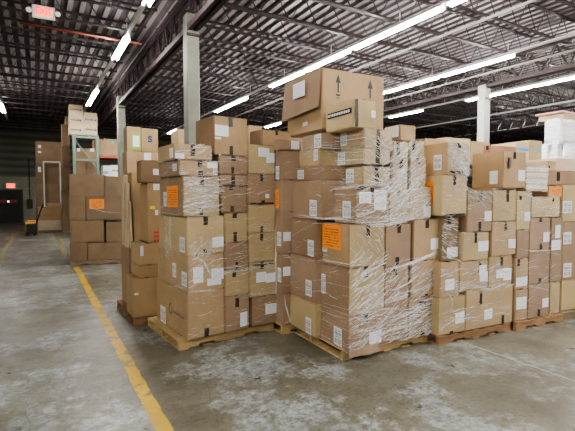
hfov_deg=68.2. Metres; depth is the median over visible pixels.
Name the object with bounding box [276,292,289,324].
carton
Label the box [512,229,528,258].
carton
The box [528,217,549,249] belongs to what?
carton
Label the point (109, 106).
beam
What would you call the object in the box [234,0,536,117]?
conduit pipe
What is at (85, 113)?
carton
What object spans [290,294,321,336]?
carton
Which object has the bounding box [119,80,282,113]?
joist
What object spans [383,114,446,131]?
joist
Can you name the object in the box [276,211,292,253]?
carton
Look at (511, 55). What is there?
lamp
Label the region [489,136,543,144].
beam
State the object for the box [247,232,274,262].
carton
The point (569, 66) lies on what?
beam
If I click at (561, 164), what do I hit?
carton
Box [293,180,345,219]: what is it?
carton
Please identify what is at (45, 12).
exit sign
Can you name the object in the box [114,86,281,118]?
joist
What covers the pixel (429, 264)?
carton
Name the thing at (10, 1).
joist
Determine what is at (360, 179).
carton
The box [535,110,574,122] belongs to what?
carton
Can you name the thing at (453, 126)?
beam
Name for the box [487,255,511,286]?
carton
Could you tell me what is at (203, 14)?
beam
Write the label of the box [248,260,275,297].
carton
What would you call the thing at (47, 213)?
carton
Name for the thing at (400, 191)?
carton
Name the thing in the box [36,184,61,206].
carton
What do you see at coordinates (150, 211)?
carton
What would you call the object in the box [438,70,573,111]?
joist
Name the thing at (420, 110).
lamp
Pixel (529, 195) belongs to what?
wrap
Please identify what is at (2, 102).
joist
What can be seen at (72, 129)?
carton
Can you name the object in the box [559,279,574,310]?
carton
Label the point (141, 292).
carton
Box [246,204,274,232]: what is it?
carton
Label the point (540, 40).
joist
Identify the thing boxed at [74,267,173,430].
floor marking
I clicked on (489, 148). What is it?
carton
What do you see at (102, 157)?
storage rack
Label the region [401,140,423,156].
carton
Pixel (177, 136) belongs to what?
carton
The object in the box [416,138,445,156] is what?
carton
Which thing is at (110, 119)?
joist
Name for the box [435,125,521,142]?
joist
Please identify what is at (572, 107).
beam
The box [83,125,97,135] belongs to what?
carton
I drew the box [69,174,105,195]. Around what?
carton
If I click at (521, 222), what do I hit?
carton
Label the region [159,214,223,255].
carton
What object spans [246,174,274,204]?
carton
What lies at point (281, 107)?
joist
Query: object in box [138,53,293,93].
joist
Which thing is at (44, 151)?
carton
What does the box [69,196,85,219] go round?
carton
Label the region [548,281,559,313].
carton
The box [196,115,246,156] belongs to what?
carton
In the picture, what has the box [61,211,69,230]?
carton
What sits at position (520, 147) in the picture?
carton
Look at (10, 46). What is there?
joist
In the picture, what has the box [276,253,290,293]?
carton
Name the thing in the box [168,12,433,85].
joist
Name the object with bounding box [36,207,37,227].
carton
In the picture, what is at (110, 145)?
carton
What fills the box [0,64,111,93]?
joist
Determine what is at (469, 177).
storage rack
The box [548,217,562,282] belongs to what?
carton
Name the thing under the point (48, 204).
carton
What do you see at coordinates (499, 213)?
carton
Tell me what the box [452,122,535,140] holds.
joist
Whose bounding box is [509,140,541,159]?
carton
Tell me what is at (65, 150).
carton
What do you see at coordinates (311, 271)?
carton
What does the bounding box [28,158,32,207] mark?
electrical box
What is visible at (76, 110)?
carton
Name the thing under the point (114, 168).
carton
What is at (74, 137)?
frame
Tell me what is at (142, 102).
joist
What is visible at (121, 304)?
wooden pallet
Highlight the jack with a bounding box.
[25,204,43,235]
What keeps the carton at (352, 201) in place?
on the carton at (345, 235)
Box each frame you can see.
[43,161,60,205]
[71,134,99,174]
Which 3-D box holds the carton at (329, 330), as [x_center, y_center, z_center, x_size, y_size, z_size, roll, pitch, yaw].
[0.804,1.132,4.405,0.772,0.405,0.524,-2,3,-28]
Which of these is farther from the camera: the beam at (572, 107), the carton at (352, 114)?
the beam at (572, 107)
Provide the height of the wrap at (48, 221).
0.420 m
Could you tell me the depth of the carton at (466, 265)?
4.66 m
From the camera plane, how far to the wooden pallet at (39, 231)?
17.63 m
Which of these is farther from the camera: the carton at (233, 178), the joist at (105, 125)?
the joist at (105, 125)
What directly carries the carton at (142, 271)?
on the carton at (141, 292)
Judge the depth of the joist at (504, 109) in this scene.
17.07 m
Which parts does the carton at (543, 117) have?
lid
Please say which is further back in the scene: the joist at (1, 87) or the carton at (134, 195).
the joist at (1, 87)
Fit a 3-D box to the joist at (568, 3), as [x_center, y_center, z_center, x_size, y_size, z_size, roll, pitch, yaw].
[3.746,-4.043,6.862,8.460,0.574,0.070,-2,3,-30]
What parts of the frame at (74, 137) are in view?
upright post, upright post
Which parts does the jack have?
motor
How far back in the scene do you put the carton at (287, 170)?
4.79 m
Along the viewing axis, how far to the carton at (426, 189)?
4.43 m
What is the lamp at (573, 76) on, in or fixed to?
attached to the rail at (462, 99)
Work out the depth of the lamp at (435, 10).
7.99 m
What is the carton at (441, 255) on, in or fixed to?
on the carton at (438, 292)
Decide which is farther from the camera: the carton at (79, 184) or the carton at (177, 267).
the carton at (79, 184)
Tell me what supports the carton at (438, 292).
on the carton at (440, 306)
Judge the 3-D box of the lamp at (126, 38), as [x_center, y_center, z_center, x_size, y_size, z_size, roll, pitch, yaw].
[-3.636,-3.630,9.252,0.138,0.075,1.630,-2,3,-30]
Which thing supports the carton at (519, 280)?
on the carton at (517, 297)
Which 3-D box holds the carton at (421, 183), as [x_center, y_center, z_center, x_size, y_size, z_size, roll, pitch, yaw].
[1.240,-0.467,4.639,0.232,0.316,0.507,-2,3,-28]
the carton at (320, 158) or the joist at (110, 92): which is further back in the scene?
the joist at (110, 92)
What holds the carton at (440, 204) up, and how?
on the carton at (441, 255)
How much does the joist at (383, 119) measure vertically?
0.574 m
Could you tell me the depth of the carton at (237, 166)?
4.54 m
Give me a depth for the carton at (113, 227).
9.70 m
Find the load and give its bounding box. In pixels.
[542,118,574,158]
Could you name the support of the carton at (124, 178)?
on the carton at (126, 260)
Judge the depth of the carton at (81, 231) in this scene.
9.54 m
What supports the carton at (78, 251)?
on the wooden pallet at (91, 262)
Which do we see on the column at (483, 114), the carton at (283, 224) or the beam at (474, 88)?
the beam at (474, 88)
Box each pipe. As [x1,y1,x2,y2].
[20,22,141,44]
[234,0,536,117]
[275,49,574,129]
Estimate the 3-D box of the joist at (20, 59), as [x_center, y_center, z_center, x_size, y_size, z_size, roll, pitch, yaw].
[-9.237,-4.285,11.627,8.590,0.574,0.070,-2,3,-30]
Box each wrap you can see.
[39,221,61,229]
[157,144,276,335]
[282,147,297,322]
[290,127,437,352]
[439,142,515,330]
[517,165,561,318]
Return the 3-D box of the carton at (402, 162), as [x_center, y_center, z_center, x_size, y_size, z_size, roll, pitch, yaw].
[1.019,-0.440,4.520,0.215,0.318,0.507,-2,3,-28]
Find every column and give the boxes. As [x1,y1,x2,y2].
[115,94,125,176]
[179,9,200,144]
[475,83,491,142]
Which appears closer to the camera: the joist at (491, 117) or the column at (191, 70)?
the column at (191, 70)
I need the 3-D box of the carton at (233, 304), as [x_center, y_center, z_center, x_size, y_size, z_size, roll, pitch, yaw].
[-0.673,1.056,4.821,0.311,0.395,0.427,-2,4,-35]
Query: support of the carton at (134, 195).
on the carton at (126, 260)
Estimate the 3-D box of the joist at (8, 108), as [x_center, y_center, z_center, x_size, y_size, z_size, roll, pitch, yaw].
[-13.581,-4.658,18.993,8.590,0.574,0.070,-2,3,-30]
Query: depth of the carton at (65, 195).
17.22 m
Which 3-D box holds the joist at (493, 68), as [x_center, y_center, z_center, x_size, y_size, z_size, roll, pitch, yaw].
[9.070,-4.453,14.955,8.460,0.574,0.070,-2,3,-30]
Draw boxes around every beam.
[96,83,123,131]
[118,0,194,104]
[188,0,227,30]
[262,120,287,130]
[383,68,484,112]
[415,125,457,138]
[457,106,574,137]
[485,36,574,87]
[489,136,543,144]
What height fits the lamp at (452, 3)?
0.075 m
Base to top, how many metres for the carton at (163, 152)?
0.156 m
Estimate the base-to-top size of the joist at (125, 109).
0.574 m
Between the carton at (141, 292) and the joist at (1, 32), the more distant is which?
the joist at (1, 32)
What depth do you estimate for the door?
23.46 m
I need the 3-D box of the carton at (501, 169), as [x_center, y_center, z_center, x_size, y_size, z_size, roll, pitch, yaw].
[2.518,-0.532,5.056,0.400,0.413,0.453,-1,3,-25]
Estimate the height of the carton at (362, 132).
0.190 m
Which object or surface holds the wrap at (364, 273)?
attached to the carton at (329, 330)
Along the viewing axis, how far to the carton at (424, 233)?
4.45 m
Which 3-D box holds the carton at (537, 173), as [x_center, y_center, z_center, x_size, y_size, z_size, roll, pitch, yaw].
[2.863,-0.451,5.212,0.378,0.300,0.436,-1,3,-24]
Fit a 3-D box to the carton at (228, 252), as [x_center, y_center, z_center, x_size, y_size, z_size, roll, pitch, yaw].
[-0.673,0.428,4.789,0.301,0.298,0.427,-2,4,-35]
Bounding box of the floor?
[0,215,574,430]
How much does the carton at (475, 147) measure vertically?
0.453 m
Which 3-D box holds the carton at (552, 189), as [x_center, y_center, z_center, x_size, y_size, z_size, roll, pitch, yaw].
[3.191,-0.305,5.396,0.269,0.130,0.428,-1,3,-24]
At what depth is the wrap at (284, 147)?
4.83 m
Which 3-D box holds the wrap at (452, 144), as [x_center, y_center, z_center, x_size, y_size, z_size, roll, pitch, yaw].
[2.114,0.219,4.691,1.202,2.008,0.063,-1,3,-25]
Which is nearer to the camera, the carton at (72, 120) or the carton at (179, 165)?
the carton at (179, 165)
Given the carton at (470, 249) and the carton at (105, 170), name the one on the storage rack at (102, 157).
the carton at (105, 170)
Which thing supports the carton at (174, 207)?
on the carton at (182, 231)
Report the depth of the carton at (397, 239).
4.27 m
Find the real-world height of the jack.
1.221 m
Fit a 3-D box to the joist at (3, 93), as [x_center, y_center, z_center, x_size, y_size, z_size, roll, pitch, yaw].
[-11.952,-4.518,16.231,8.590,0.574,0.070,-2,3,-30]
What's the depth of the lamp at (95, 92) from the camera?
13.79 m
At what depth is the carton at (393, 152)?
4.30 m
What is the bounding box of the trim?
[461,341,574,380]
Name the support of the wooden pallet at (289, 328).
on the floor
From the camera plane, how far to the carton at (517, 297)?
5.00 m
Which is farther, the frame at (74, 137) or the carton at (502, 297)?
the frame at (74, 137)
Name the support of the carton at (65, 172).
on the carton at (65, 195)
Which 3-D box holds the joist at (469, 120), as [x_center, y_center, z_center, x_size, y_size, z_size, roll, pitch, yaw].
[13.334,-4.957,24.905,8.520,0.574,0.070,-2,3,-30]
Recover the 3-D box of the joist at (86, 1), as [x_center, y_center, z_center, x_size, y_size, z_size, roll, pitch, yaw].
[-5.978,-4.005,6.102,8.590,0.574,0.070,-2,3,-30]
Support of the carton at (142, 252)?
on the carton at (142, 271)
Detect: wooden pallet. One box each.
[38,230,61,232]
[70,259,120,265]
[117,299,156,325]
[147,316,274,350]
[274,322,300,334]
[294,330,427,360]
[427,322,510,345]
[510,313,564,330]
[558,309,574,320]
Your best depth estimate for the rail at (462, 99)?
14.04 m
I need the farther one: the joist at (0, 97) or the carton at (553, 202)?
the joist at (0, 97)
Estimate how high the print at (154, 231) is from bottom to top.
0.128 m
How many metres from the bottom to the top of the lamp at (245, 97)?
0.075 m
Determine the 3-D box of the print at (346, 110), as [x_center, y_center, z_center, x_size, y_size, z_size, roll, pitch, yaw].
[0.507,-1.017,4.249,0.001,0.026,0.369,-2,3,-28]
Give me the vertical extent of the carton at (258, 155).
0.320 m
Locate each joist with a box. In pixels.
[0,0,145,47]
[0,0,156,32]
[0,16,136,60]
[0,31,128,70]
[0,44,122,79]
[0,56,116,87]
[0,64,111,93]
[0,73,107,99]
[0,80,103,104]
[0,86,99,109]
[0,92,96,112]
[0,97,93,116]
[0,102,90,119]
[0,108,64,123]
[1,110,65,126]
[76,0,156,14]
[98,125,168,138]
[99,122,183,136]
[101,119,183,133]
[103,102,271,129]
[104,109,263,125]
[104,111,255,128]
[104,116,181,130]
[110,92,287,123]
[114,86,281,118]
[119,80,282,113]
[125,100,281,126]
[131,63,284,101]
[134,73,283,108]
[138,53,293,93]
[146,42,385,84]
[156,28,408,92]
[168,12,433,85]
[204,0,462,77]
[224,0,494,68]
[316,0,535,57]
[383,94,499,123]
[383,101,476,126]
[383,108,462,128]
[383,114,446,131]
[383,119,431,133]
[391,85,522,119]
[413,78,546,115]
[415,132,491,141]
[423,128,506,143]
[435,0,574,44]
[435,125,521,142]
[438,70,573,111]
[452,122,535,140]
[467,61,574,103]
[469,120,543,138]
[490,117,544,134]
[500,52,574,89]
[506,113,543,129]
[527,109,544,123]
[539,39,574,72]
[555,0,574,8]
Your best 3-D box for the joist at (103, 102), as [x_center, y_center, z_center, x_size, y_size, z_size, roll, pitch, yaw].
[-4.400,-4.743,20.674,8.460,0.574,0.070,-2,3,-30]
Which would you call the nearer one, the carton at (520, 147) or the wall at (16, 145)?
the carton at (520, 147)
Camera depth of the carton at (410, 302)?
4.46 m
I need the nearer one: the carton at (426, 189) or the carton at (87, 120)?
the carton at (426, 189)
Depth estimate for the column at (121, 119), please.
14.50 m
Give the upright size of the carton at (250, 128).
0.396 m
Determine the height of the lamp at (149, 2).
0.075 m
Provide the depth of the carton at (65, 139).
17.12 m
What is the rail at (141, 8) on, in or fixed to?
hanging from the joist
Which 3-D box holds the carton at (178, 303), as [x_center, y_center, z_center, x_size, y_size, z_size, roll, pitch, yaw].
[-1.125,1.006,4.829,0.416,0.494,0.970,-2,4,-35]
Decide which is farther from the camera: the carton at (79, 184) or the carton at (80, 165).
the carton at (80, 165)
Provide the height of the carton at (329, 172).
0.150 m
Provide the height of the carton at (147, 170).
0.275 m
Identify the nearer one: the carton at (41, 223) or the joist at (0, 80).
the joist at (0, 80)
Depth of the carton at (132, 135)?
11.04 m
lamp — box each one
[0,102,5,112]
[86,88,98,105]
[112,35,130,60]
[142,0,153,7]
[214,96,248,112]
[265,122,281,127]
[269,69,305,87]
[303,48,351,71]
[350,4,445,50]
[384,75,439,93]
[389,109,423,117]
[439,53,514,77]
[446,0,465,7]
[465,85,532,101]
[533,75,574,86]
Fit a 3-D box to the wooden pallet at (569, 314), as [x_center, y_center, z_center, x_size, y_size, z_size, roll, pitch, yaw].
[3.679,1.248,5.995,0.900,0.100,1.021,-1,3,-24]
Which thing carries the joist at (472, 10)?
attached to the ceiling
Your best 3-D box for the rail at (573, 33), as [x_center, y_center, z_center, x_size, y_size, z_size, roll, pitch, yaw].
[4.310,-3.887,11.061,0.070,0.255,25.000,-2,3,-30]
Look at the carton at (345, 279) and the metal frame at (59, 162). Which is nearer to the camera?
the carton at (345, 279)
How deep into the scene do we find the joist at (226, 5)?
9.23 m
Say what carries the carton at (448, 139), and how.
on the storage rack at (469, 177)
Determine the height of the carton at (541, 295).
0.417 m
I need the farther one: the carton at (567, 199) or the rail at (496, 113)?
the rail at (496, 113)
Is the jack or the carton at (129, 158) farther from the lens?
the jack
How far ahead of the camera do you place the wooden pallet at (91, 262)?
9.60 m
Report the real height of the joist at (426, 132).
0.574 m
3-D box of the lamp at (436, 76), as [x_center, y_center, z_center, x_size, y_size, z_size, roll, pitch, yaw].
[3.561,-3.787,12.338,0.138,0.075,2.050,-2,3,-30]
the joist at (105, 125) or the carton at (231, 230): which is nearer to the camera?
the carton at (231, 230)
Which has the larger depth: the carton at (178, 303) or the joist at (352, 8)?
the joist at (352, 8)
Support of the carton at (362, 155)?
on the carton at (360, 179)
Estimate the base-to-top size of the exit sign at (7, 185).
0.310 m
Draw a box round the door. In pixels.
[0,189,23,222]
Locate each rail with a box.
[83,0,147,112]
[160,0,448,135]
[261,32,574,127]
[383,73,574,117]
[415,99,574,128]
[455,124,544,136]
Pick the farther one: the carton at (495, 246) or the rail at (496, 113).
the rail at (496, 113)
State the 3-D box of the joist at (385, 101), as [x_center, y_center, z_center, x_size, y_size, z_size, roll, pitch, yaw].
[6.355,-4.686,19.559,8.460,0.574,0.070,-2,3,-30]
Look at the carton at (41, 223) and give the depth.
17.65 m
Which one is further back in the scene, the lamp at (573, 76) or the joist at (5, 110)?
the joist at (5, 110)
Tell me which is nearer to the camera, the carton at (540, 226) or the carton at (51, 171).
the carton at (540, 226)
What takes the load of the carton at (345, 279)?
on the carton at (329, 330)
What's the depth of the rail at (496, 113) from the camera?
16.70 m
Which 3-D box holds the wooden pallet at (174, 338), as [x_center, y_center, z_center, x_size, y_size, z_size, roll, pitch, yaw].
[-0.926,1.295,5.078,1.163,0.100,1.046,-2,4,-35]
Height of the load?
3.300 m
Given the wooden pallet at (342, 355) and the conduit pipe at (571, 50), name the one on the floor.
the wooden pallet at (342, 355)
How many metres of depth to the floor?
3.75 m
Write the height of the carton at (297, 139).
0.420 m
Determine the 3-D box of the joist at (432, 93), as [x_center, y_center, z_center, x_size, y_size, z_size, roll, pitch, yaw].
[7.441,-4.593,17.717,8.460,0.574,0.070,-2,3,-30]
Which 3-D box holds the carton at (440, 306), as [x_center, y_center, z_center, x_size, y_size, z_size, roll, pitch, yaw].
[1.669,1.058,4.739,0.399,0.398,0.428,-1,3,-25]
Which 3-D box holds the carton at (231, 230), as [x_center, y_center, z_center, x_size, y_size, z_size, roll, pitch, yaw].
[-0.676,0.121,4.771,0.287,0.313,0.427,-2,4,-35]
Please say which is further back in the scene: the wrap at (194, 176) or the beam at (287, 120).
the beam at (287, 120)
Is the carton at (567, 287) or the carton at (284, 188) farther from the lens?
the carton at (567, 287)
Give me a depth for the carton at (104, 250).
9.66 m
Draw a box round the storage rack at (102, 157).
[99,154,117,160]
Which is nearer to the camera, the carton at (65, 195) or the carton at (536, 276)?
the carton at (536, 276)
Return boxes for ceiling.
[0,0,574,144]
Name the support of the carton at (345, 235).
on the carton at (345, 279)
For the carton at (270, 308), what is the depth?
4.84 m
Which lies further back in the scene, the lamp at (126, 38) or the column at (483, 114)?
the column at (483, 114)
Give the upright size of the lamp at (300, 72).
0.075 m
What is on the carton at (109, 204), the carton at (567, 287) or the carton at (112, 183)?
the carton at (112, 183)
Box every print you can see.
[154,231,158,241]
[328,110,348,117]
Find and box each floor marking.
[0,229,17,260]
[54,233,67,255]
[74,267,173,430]
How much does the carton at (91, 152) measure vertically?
1.032 m
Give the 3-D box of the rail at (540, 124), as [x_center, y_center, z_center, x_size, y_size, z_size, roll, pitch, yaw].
[11.994,-4.322,19.638,0.070,0.255,18.000,-2,3,-30]
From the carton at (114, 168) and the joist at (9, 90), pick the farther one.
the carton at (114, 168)
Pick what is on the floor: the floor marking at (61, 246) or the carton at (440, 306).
the floor marking at (61, 246)
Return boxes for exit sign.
[5,183,15,188]
[26,0,60,20]
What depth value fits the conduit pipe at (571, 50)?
11.76 m
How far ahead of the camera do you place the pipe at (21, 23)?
8.77 m
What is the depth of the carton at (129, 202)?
5.59 m
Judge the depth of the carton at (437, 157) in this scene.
4.51 m
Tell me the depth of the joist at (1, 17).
10.10 m
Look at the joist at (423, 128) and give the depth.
27.12 m
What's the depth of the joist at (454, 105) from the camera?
18.65 m
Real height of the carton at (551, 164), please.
0.246 m
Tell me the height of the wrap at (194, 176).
1.987 m
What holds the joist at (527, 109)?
attached to the ceiling
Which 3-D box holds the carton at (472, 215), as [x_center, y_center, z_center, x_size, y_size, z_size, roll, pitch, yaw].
[2.018,-0.054,4.849,0.392,0.449,0.427,-1,3,-25]
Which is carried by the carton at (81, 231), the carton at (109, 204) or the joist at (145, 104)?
the carton at (109, 204)
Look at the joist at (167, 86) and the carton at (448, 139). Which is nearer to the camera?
the carton at (448, 139)
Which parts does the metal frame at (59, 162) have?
post, post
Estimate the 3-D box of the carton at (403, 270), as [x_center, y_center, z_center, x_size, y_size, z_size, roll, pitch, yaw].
[1.004,0.715,4.480,0.328,0.419,0.427,-2,3,-28]
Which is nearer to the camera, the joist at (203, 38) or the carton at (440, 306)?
the carton at (440, 306)
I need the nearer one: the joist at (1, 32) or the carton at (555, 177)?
the carton at (555, 177)
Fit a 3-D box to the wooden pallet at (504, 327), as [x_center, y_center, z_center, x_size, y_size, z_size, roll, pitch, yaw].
[1.881,1.290,5.181,1.122,0.100,1.045,-1,3,-25]
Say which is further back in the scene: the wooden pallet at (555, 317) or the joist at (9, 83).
the joist at (9, 83)
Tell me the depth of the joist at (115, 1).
8.60 m
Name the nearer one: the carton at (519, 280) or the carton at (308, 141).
the carton at (308, 141)
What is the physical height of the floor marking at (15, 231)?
0.001 m
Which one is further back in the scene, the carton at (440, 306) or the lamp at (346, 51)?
the lamp at (346, 51)
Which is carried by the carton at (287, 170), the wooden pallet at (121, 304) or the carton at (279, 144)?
the carton at (279, 144)
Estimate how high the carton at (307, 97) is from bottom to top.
0.654 m
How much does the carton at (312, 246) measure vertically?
0.402 m
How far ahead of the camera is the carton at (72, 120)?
15.68 m
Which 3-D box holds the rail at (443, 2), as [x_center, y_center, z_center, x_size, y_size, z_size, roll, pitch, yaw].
[0.348,-3.886,11.048,0.070,0.255,29.000,-2,3,-30]
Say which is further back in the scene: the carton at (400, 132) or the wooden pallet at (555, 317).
the wooden pallet at (555, 317)
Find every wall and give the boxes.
[0,119,424,222]
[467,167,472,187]
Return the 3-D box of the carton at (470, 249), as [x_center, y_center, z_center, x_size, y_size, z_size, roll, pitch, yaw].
[1.976,0.328,4.848,0.409,0.309,0.428,-1,3,-25]
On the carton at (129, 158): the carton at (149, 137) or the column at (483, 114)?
the carton at (149, 137)
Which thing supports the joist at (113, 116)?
attached to the ceiling
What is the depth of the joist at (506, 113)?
21.54 m
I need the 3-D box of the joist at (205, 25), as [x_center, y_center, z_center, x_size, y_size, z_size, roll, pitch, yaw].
[1.574,-4.230,10.545,8.460,0.574,0.070,-2,3,-30]
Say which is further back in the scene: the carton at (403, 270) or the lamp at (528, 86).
the lamp at (528, 86)
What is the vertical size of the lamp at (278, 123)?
0.075 m
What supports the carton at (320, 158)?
on the carton at (329, 172)
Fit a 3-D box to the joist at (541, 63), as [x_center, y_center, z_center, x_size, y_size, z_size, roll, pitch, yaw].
[9.613,-4.406,14.034,8.460,0.574,0.070,-2,3,-30]
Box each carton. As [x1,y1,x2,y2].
[35,141,61,163]
[35,163,61,183]
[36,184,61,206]
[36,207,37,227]
[38,206,61,219]
[38,220,60,229]
[47,203,60,206]
[61,124,69,146]
[61,146,69,167]
[61,168,69,189]
[61,190,69,211]
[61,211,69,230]
[68,104,82,115]
[68,115,82,125]
[68,125,82,135]
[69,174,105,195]
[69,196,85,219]
[70,220,106,242]
[70,242,87,260]
[76,148,85,173]
[83,112,96,115]
[83,115,97,125]
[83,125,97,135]
[85,148,96,174]
[86,196,121,219]
[87,240,122,259]
[92,139,103,153]
[101,166,110,175]
[103,139,116,154]
[105,176,120,195]
[106,220,121,241]
[110,165,117,176]
[121,175,127,245]
[121,245,131,302]
[122,151,157,174]
[123,126,140,151]
[125,172,141,239]
[125,183,129,246]
[126,273,157,317]
[128,201,132,247]
[131,240,158,265]
[131,261,157,277]
[137,160,162,182]
[140,183,160,242]
[141,128,157,152]
[157,278,223,339]
[158,143,211,161]
[158,247,223,291]
[159,160,217,177]
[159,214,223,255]
[160,176,218,216]
[171,129,183,143]
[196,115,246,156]
[211,155,246,174]
[217,175,246,184]
[219,185,246,212]
[219,213,246,242]
[223,241,247,269]
[223,268,248,295]
[224,293,248,332]
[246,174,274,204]
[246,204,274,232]
[247,125,261,143]
[247,144,274,173]
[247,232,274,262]
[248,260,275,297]
[249,294,276,326]
[250,129,290,145]
[274,139,300,150]
[276,131,302,151]
[276,150,299,179]
[276,180,296,211]
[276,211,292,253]
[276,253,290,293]
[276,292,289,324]
[282,66,383,137]
[290,253,322,303]
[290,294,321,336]
[291,217,334,258]
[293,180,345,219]
[297,165,357,180]
[299,148,341,167]
[302,133,339,150]
[321,262,383,314]
[321,305,407,358]
[322,222,383,267]
[326,98,375,133]
[335,186,388,223]
[338,148,389,166]
[340,128,391,150]
[346,166,389,185]
[372,157,406,188]
[383,224,410,266]
[384,189,407,223]
[384,265,407,308]
[385,124,414,141]
[390,141,407,157]
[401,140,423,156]
[406,187,430,219]
[407,156,425,186]
[407,218,437,260]
[407,295,433,337]
[408,259,436,297]
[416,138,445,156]
[425,142,468,175]
[425,175,466,215]
[430,215,457,260]
[431,294,464,335]
[432,260,458,297]
[437,137,469,161]
[454,259,487,290]
[458,191,491,231]
[458,231,488,260]
[458,284,512,329]
[466,188,515,221]
[469,141,489,166]
[472,151,525,187]
[483,145,515,152]
[487,221,515,255]
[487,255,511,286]
[495,142,528,159]
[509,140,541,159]
[511,258,527,289]
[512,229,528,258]
[512,288,526,320]
[514,191,530,229]
[515,165,548,190]
[526,158,574,170]
[526,161,555,169]
[527,249,548,284]
[527,282,548,318]
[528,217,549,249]
[530,186,561,196]
[530,197,559,217]
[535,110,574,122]
[547,170,574,184]
[547,185,574,221]
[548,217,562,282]
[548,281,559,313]
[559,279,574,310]
[561,221,574,280]
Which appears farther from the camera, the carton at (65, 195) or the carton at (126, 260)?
the carton at (65, 195)
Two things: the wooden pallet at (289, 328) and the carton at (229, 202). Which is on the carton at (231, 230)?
the carton at (229, 202)
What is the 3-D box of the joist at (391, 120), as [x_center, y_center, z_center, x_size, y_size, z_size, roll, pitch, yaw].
[5.812,-4.733,20.480,8.460,0.574,0.070,-2,3,-30]
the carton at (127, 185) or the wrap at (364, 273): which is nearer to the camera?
the wrap at (364, 273)
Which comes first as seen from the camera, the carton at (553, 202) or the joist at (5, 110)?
the carton at (553, 202)
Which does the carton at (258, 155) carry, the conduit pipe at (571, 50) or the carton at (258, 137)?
the carton at (258, 137)
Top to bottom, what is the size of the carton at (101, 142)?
0.638 m
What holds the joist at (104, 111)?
attached to the ceiling
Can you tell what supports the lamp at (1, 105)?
attached to the rail
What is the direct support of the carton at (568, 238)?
on the carton at (567, 287)
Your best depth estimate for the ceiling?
11.88 m
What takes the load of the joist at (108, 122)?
attached to the ceiling
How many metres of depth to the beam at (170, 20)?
10.06 m

